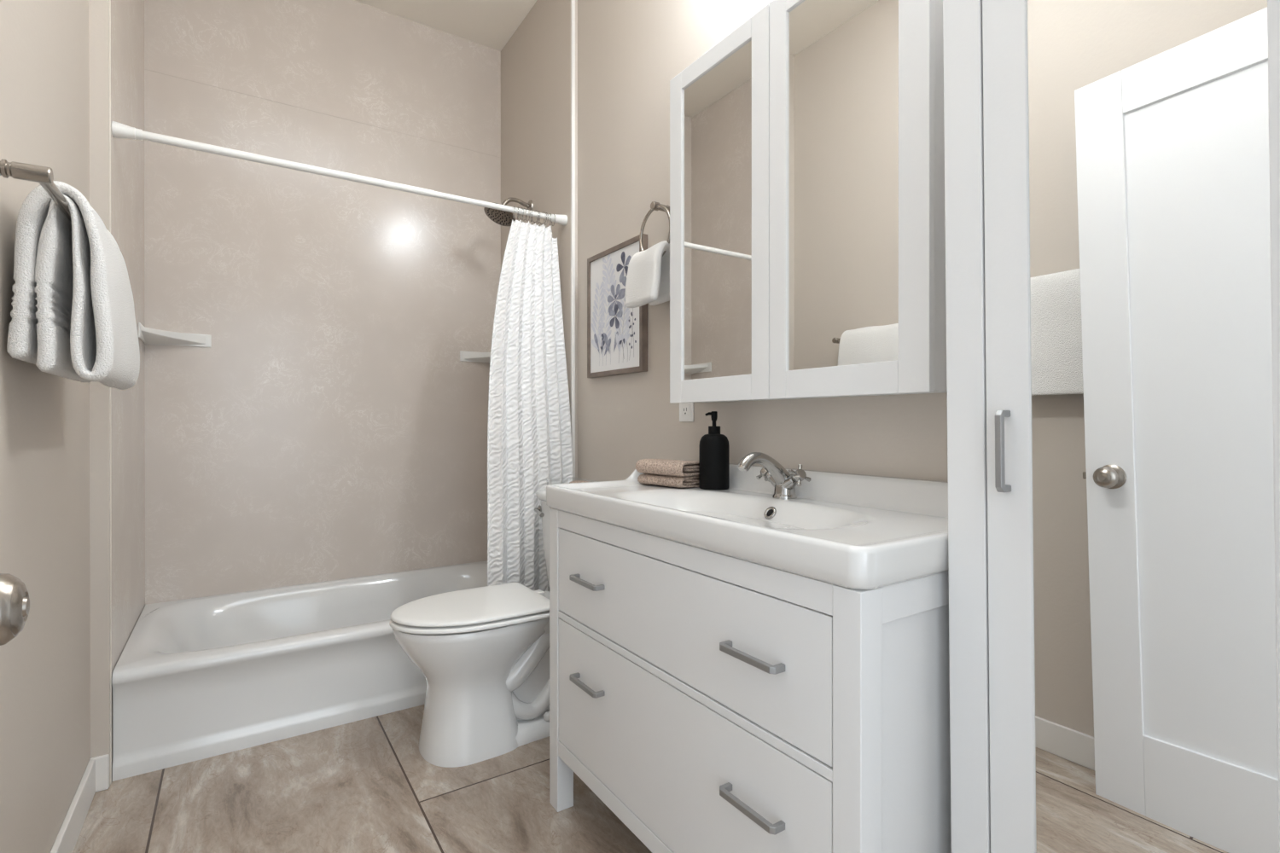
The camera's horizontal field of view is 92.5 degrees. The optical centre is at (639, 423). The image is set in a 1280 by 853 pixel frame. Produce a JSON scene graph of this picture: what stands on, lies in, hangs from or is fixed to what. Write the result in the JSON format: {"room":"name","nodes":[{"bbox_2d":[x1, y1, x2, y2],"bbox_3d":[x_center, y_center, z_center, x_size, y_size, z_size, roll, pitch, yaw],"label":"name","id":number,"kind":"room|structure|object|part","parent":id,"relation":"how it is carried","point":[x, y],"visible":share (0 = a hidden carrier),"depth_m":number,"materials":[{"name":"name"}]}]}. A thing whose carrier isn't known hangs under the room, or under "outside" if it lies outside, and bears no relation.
{"room":"bathroom","nodes":[
{"label":"bathroom","id":0,"kind":"room"},
{"bbox_2d":[0,0,145,852],"bbox_3d":[-1.122,-0.460,1.017,0.161,2.973,3.236,0,0,-33],"label":"wall","id":1,"kind":"structure","parent":0,"point":[55,430],"depth_m":1.46,"materials":[{"name":"beige paint"}]},
{"bbox_2d":[0,158,71,222],"bbox_3d":[-1.137,-0.392,1.196,0.094,0.052,0.652,0,0,-33],"label":"towel bar","id":2,"kind":"object","parent":1,"relation":"attached to","point":[43,175],"visible":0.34,"depth_m":0.96,"materials":[{"name":"silver metal"}]},
{"bbox_3d":[-0.971,-0.392,0.946,0.094,0.052,0.052,0,0,-33],"label":"post","id":3,"kind":"part","parent":2,"relation":"part of","materials":[{"name":"silver metal"}]},
{"bbox_3d":[-1.109,-0.392,1.214,0.017,0.017,0.608,0,0,-33],"label":"rod","id":4,"kind":"part","parent":2,"relation":"part of","materials":[{"name":"silver metal"}]},
{"bbox_2d":[6,180,139,389],"bbox_3d":[-1.138,-0.256,1.255,0.144,0.359,0.401,0,0,-33],"label":"bath towel","id":5,"kind":"object","parent":2,"relation":"hanging from","point":[72,313],"visible":0.98,"depth_m":1.11,"materials":[{"name":"white fabric"}]},
{"bbox_2d":[50,754,109,852],"bbox_3d":[-0.887,0.979,0.771,0.040,0.096,2.262,0,0,-33],"label":"baseboard","id":6,"kind":"structure","parent":1,"relation":"attached to","point":[96,777],"depth_m":1.56,"materials":[{"name":"white wood"}]},
{"bbox_2d":[109,0,111,785],"bbox_3d":[-1.505,-0.461,1.736,0.009,2.973,0.010,0,0,-33],"label":"trim","id":7,"kind":"structure","parent":1,"relation":"attached to","point":[109,0],"depth_m":1.74,"materials":[{"name":"beige"}]},
{"bbox_2d":[111,121,567,226],"bbox_3d":[-0.924,-0.856,2.185,1.459,0.044,0.044,0,0,-33],"label":"curtain rod","id":8,"kind":"object","parent":1,"relation":"attached to","point":[119,130],"visible":0.98,"depth_m":2.05,"materials":[{"name":"white plastic"}]},
{"bbox_2d":[144,0,500,605],"bbox_3d":[-1.377,-0.463,2.860,1.770,2.973,0.120,0,0,-33],"label":"wall","id":9,"kind":"structure","parent":0,"point":[332,425],"depth_m":2.73,"materials":[{"name":"tile"}]},
{"bbox_2d":[138,322,211,347],"bbox_3d":[-1.803,-0.340,2.387,0.215,0.062,0.200,0,0,-33],"label":"corner shelf","id":10,"kind":"object","parent":9,"relation":"attached to","point":[149,336],"visible":1,"depth_m":2.42,"materials":[{"name":"white"}]},
{"bbox_2d":[144,68,500,157],"bbox_3d":[-1.339,-1.394,2.811,1.460,0.002,0.002,0,0,-33],"label":"trim","id":11,"kind":"structure","parent":9,"relation":"attached to","point":[144,68],"depth_m":2.72,"materials":[{"name":"stone"}]},
{"bbox_2d":[459,350,490,362],"bbox_3d":[-0.765,-0.341,3.074,0.215,0.062,0.200,0,0,-33],"label":"corner shelf","id":12,"kind":"object","parent":9,"relation":"attached to","point":[464,356],"visible":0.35,"depth_m":3.11,"materials":[{"name":"white"}]},
{"bbox_2d":[72,704,651,852],"bbox_3d":[0.081,1.057,0.658,1.770,0.060,5.406,0,0,-33],"label":"floor","id":13,"kind":"structure","parent":0,"point":[364,786],"depth_m":1.65,"materials":[{"name":"tile"}]},
{"bbox_2d":[111,560,487,781],"bbox_3d":[-1.119,0.869,2.483,1.456,0.311,0.794,0,0,-33],"label":"bathtub","id":14,"kind":"object","parent":13,"relation":"on","point":[194,679],"visible":0.65,"depth_m":2.06,"materials":[{"name":"white ceramic"}]},
{"bbox_2d":[389,488,550,767],"bbox_3d":[-0.423,0.639,2.066,0.792,0.772,0.452,0,0,-33],"label":"toilet","id":15,"kind":"object","parent":13,"relation":"on","point":[482,654],"visible":0.67,"depth_m":1.88,"materials":[{"name":"white ceramic"}]},
{"bbox_3d":[-0.541,0.609,1.988,0.509,0.015,0.370,0,0,-33],"label":"seat","id":16,"kind":"part","parent":15,"relation":"part of","materials":[{"name":"white plastic"}]},
{"bbox_3d":[-0.551,0.588,1.981,0.477,0.017,0.362,0,0,-33],"label":"lid","id":17,"kind":"part","parent":15,"relation":"part of","materials":[{"name":"white plastic"}]},
{"bbox_3d":[-0.376,0.329,2.292,0.026,0.035,0.082,0,0,-29],"label":"flush lever","id":18,"kind":"part","parent":15,"relation":"part of","materials":[{"name":"silver metal"}]},
{"bbox_3d":[-0.190,0.270,2.219,0.234,0.036,0.452,0,0,-33],"label":"tank lid","id":19,"kind":"part","parent":15,"relation":"part of","materials":[{"name":"white ceramic"}]},
{"bbox_3d":[-0.187,0.459,2.221,0.212,0.339,0.426,0,0,-33],"label":"tank","id":20,"kind":"part","parent":15,"relation":"part of","materials":[{"name":"white ceramic"}]},
{"bbox_2d":[546,477,598,485],"bbox_3d":[-0.252,0.232,2.274,0.132,0.038,0.236,0,0,-33],"label":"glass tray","id":21,"kind":"object","parent":15,"relation":"on","point":[558,480],"visible":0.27,"depth_m":2.36,"materials":[{"name":"white"}]},
{"bbox_2d":[569,480,588,483],"bbox_3d":[-0.212,0.225,2.222,0.065,0.031,0.080,0,0,-33],"label":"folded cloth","id":22,"kind":"object","parent":21,"relation":"in","point":[574,481],"visible":0.14,"depth_m":2.22,"materials":[{"name":"beige fabric"}]},
{"bbox_2d":[549,507,951,852],"bbox_3d":[0.215,0.627,1.366,0.501,0.797,0.985,0,0,-33],"label":"vanity cabinet","id":23,"kind":"object","parent":13,"relation":"on","point":[713,702],"visible":0.84,"depth_m":1.03,"materials":[{"name":"white paint"}]},
{"bbox_3d":[-0.211,0.627,1.646,0.048,0.797,0.048,0,0,-33],"label":"leg","id":24,"kind":"part","parent":23,"relation":"part of","materials":[{"name":"white paint"}]},
{"bbox_3d":[-0.129,0.623,1.457,0.028,0.011,0.130,0,0,-33],"label":"handle","id":25,"kind":"part","parent":23,"relation":"part of","materials":[{"name":"grey metal"}]},
{"bbox_3d":[-0.129,0.378,1.456,0.028,0.011,0.130,0,0,-33],"label":"handle","id":26,"kind":"part","parent":23,"relation":"part of","materials":[{"name":"grey metal"}]},
{"bbox_3d":[0.037,0.856,1.248,0.019,0.040,0.889,0,0,-33],"label":"rail","id":27,"kind":"part","parent":23,"relation":"part of","materials":[{"name":"white paint"}]},
{"bbox_3d":[0.037,0.502,1.248,0.019,0.016,0.889,0,0,-33],"label":"rail","id":28,"kind":"part","parent":23,"relation":"part of","materials":[{"name":"white paint"}]},
{"bbox_3d":[0.037,0.673,1.248,0.019,0.320,0.884,0,0,-33],"label":"drawer","id":29,"kind":"part","parent":23,"relation":"part of","materials":[{"name":"white paint"}]},
{"bbox_3d":[0.037,0.384,1.248,0.019,0.215,0.884,0,0,-33],"label":"drawer","id":30,"kind":"part","parent":23,"relation":"part of","materials":[{"name":"white paint"}]},
{"bbox_3d":[0.037,0.251,1.247,0.019,0.045,0.889,0,0,-33],"label":"rail","id":31,"kind":"part","parent":23,"relation":"part of","materials":[{"name":"white paint"}]},
{"bbox_2d":[546,459,948,589],"bbox_3d":[0.222,0.203,1.381,0.494,0.174,1.022,0,0,-33],"label":"washbasin","id":32,"kind":"object","parent":23,"relation":"in","point":[851,531],"visible":0.79,"depth_m":1.22,"materials":[{"name":"white ceramic"}]},
{"bbox_2d":[637,473,698,488],"bbox_3d":[0.090,0.163,1.759,0.172,0.036,0.111,0,0,45],"label":"folded towel","id":33,"kind":"object","parent":32,"relation":"on","point":[646,479],"visible":0.87,"depth_m":1.71,"materials":[{"name":"beige fabric"}]},
{"bbox_2d":[635,459,698,477],"bbox_3d":[0.087,0.126,1.756,0.178,0.042,0.113,0,0,45],"label":"folded towel","id":34,"kind":"object","parent":33,"relation":"on","point":[662,467],"visible":0.9,"depth_m":1.70,"materials":[{"name":"beige fabric"}]},
{"bbox_2d":[698,411,729,489],"bbox_3d":[0.204,0.073,1.682,0.082,0.212,0.082,0,0,-33],"label":"soap dispenser","id":35,"kind":"object","parent":32,"relation":"on","point":[714,446],"visible":1,"depth_m":1.65,"materials":[{"name":"black plastic"}]},
{"bbox_2d":[738,452,811,499],"bbox_3d":[0.301,0.124,1.454,0.176,0.113,0.142,0,0,-33],"label":"faucet","id":36,"kind":"object","parent":32,"relation":"on","point":[784,484],"visible":1,"depth_m":1.45,"materials":[{"name":"silver metal"}]},
{"bbox_3d":[0.316,0.122,1.525,0.034,0.047,0.051,0,0,44],"label":"cross handle","id":37,"kind":"part","parent":36,"relation":"part of","materials":[{"name":"silver metal"}]},
{"bbox_3d":[0.373,0.122,1.438,0.054,0.050,0.035,0,0,-33],"label":"cross handle","id":38,"kind":"part","parent":36,"relation":"part of","materials":[{"name":"silver metal"}]},
{"bbox_3d":[0.178,0.623,0.994,0.028,0.011,0.130,0,0,-33],"label":"handle","id":39,"kind":"part","parent":23,"relation":"part of","materials":[{"name":"grey metal"}]},
{"bbox_3d":[0.178,0.378,0.993,0.028,0.011,0.130,0,0,-33],"label":"handle","id":40,"kind":"part","parent":23,"relation":"part of","materials":[{"name":"grey metal"}]},
{"bbox_3d":[0.306,0.628,0.864,0.048,0.797,0.048,0,0,-33],"label":"leg","id":41,"kind":"part","parent":23,"relation":"part of","materials":[{"name":"white paint"}]},
{"bbox_3d":[0.493,0.553,0.969,0.379,0.647,0.015,0,0,-33],"label":"panel","id":42,"kind":"part","parent":23,"relation":"part of","materials":[{"name":"white paint"}]},
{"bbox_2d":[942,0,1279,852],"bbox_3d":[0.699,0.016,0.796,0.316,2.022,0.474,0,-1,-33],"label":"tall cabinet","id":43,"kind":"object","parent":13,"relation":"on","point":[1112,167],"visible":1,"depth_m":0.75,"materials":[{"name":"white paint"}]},
{"bbox_3d":[0.493,0.029,0.908,0.045,2.000,0.055,0,-1,-33],"label":"corner post","id":44,"kind":"part","parent":43,"relation":"part of","materials":[{"name":"white paint"}]},
{"bbox_3d":[0.497,0.038,0.839,0.026,0.112,0.009,0,-1,-33],"label":"handle","id":45,"kind":"part","parent":43,"relation":"part of","materials":[{"name":"grey metal"}]},
{"bbox_2d":[354,0,537,51],"bbox_3d":[-0.485,-1.988,1.508,1.770,0.080,3.356,0,0,-33],"label":"ceiling","id":46,"kind":"structure","parent":0,"point":[491,24],"depth_m":2.92,"materials":[{"name":"white paint"}]},
{"bbox_2d":[500,0,948,481],"bbox_3d":[0.224,-0.462,1.908,0.149,2.973,3.236,0,0,-33],"label":"wall","id":47,"kind":"structure","parent":0,"point":[630,52],"depth_m":2.22,"materials":[{"name":"beige paint"}]},
{"bbox_2d":[483,197,533,226],"bbox_3d":[-0.607,-0.986,2.830,0.220,0.134,0.146,0,0,-33],"label":"shower","id":48,"kind":"object","parent":47,"relation":"attached to","point":[502,218],"visible":0.79,"depth_m":2.82,"materials":[{"name":"silver metal"}]},
{"bbox_3d":[-0.579,-1.018,2.853,0.142,0.060,0.019,0,0,-33],"label":"shower arm","id":49,"kind":"part","parent":48,"relation":"part of","materials":[{"name":"silver metal"}]},
{"bbox_2d":[570,0,575,477],"bbox_3d":[-0.279,-0.628,2.543,0.015,2.643,0.014,0,0,-33],"label":"trim","id":50,"kind":"structure","parent":47,"relation":"attached to","point":[573,2],"depth_m":2.54,"materials":[{"name":"white paint"}]},
{"bbox_2d":[587,233,647,378],"bbox_3d":[-0.091,-0.417,2.279,0.026,0.474,0.395,0,0,-33],"label":"picture frame","id":51,"kind":"object","parent":47,"relation":"attached to","point":[617,334],"visible":0.93,"depth_m":2.27,"materials":[{"name":"grey wood"}]},
{"bbox_2d":[591,251,636,365],"bbox_3d":[-0.103,-0.430,2.284,0.001,0.421,0.329,0,0,-33],"label":"artwork","id":52,"kind":"object","parent":51,"relation":"attached to","point":[613,325],"depth_m":2.29,"materials":[{"name":"paper"}]},
{"bbox_2d":[639,201,669,256],"bbox_3d":[0.075,-0.617,1.971,0.088,0.201,0.177,0,0,-33],"label":"towel ring","id":53,"kind":"object","parent":47,"relation":"attached to","point":[654,206],"visible":0.67,"depth_m":1.96,"materials":[{"name":"silver metal"}]},
{"bbox_2d":[625,240,669,308],"bbox_3d":[0.042,-0.471,1.962,0.123,0.190,0.167,0,0,-33],"label":"hand towel","id":54,"kind":"object","parent":53,"relation":"hanging from","point":[648,278],"visible":0.85,"depth_m":1.93,"materials":[{"name":"white fabric"}]},
{"bbox_3d":[0.075,-0.692,1.971,0.088,0.052,0.052,0,0,-33],"label":"ring post","id":55,"kind":"part","parent":53,"relation":"part of","materials":[{"name":"silver metal"}]},
{"bbox_2d":[679,402,693,421],"bbox_3d":[0.146,-0.063,1.938,0.007,0.116,0.072,0,0,-33],"label":"power outlet","id":56,"kind":"object","parent":47,"relation":"attached to","point":[686,410],"visible":0.44,"depth_m":1.93,"materials":[{"name":"white plastic"}]},
{"bbox_2d":[681,404,689,416],"bbox_3d":[0.144,-0.041,1.937,0.003,0.036,0.034,0,0,-33],"label":"socket","id":57,"kind":"object","parent":56,"relation":"attached to","point":[685,408],"depth_m":1.94,"materials":[{"name":"white plastic"}]},
{"bbox_2d":[669,0,947,403],"bbox_3d":[0.363,-0.531,1.497,0.130,0.946,0.805,0,0,-33],"label":"upper cabinet","id":58,"kind":"object","parent":47,"relation":"attached to","point":[807,217],"visible":0.98,"depth_m":1.36,"materials":[{"name":"white paint"}]},
{"bbox_2d":[682,39,751,380],"bbox_3d":[0.203,-0.538,1.637,0.004,0.840,0.292,0,0,-33],"label":"mirror","id":59,"kind":"object","parent":58,"relation":"attached to","point":[717,97],"depth_m":1.62,"materials":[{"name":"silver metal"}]},
{"bbox_3d":[0.205,-0.531,1.636,0.019,0.946,0.398,0,0,-33],"label":"door","id":60,"kind":"part","parent":58,"relation":"part of","materials":[{"name":"white paint"}]},
{"bbox_2d":[787,0,898,370],"bbox_3d":[0.424,-0.538,1.303,0.004,0.840,0.296,0,0,-33],"label":"mirror","id":61,"kind":"object","parent":58,"relation":"attached to","point":[843,55],"depth_m":1.29,"materials":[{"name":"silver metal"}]},
{"bbox_3d":[0.428,-0.531,1.300,0.019,0.946,0.404,0,0,-33],"label":"door","id":62,"kind":"part","parent":58,"relation":"part of","materials":[{"name":"white paint"}]},
{"bbox_3d":[0.408,-0.459,0.162,1.770,2.973,0.120,0,0,-33],"label":"wall","id":63,"kind":"structure","parent":0,"visible":0},
{"bbox_2d":[0,573,29,645],"bbox_3d":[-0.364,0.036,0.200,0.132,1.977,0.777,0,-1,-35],"label":"door knob","id":64,"kind":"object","parent":63,"relation":"in","point":[14,600],"depth_m":0.48,"materials":[{"name":"silver metal"}]},
{"label":"curtain ring","id":65,"kind":"object","parent":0,"visible":0},
{"bbox_2d":[487,220,573,592],"bbox_3d":[-0.444,-0.065,2.444,0.352,1.507,0.117,0,0,-33],"label":"shower curtain","id":66,"kind":"object","parent":65,"relation":"hanging from","point":[529,435],"visible":0.88,"depth_m":2.44,"materials":[{"name":"white fabric"}]}
]}

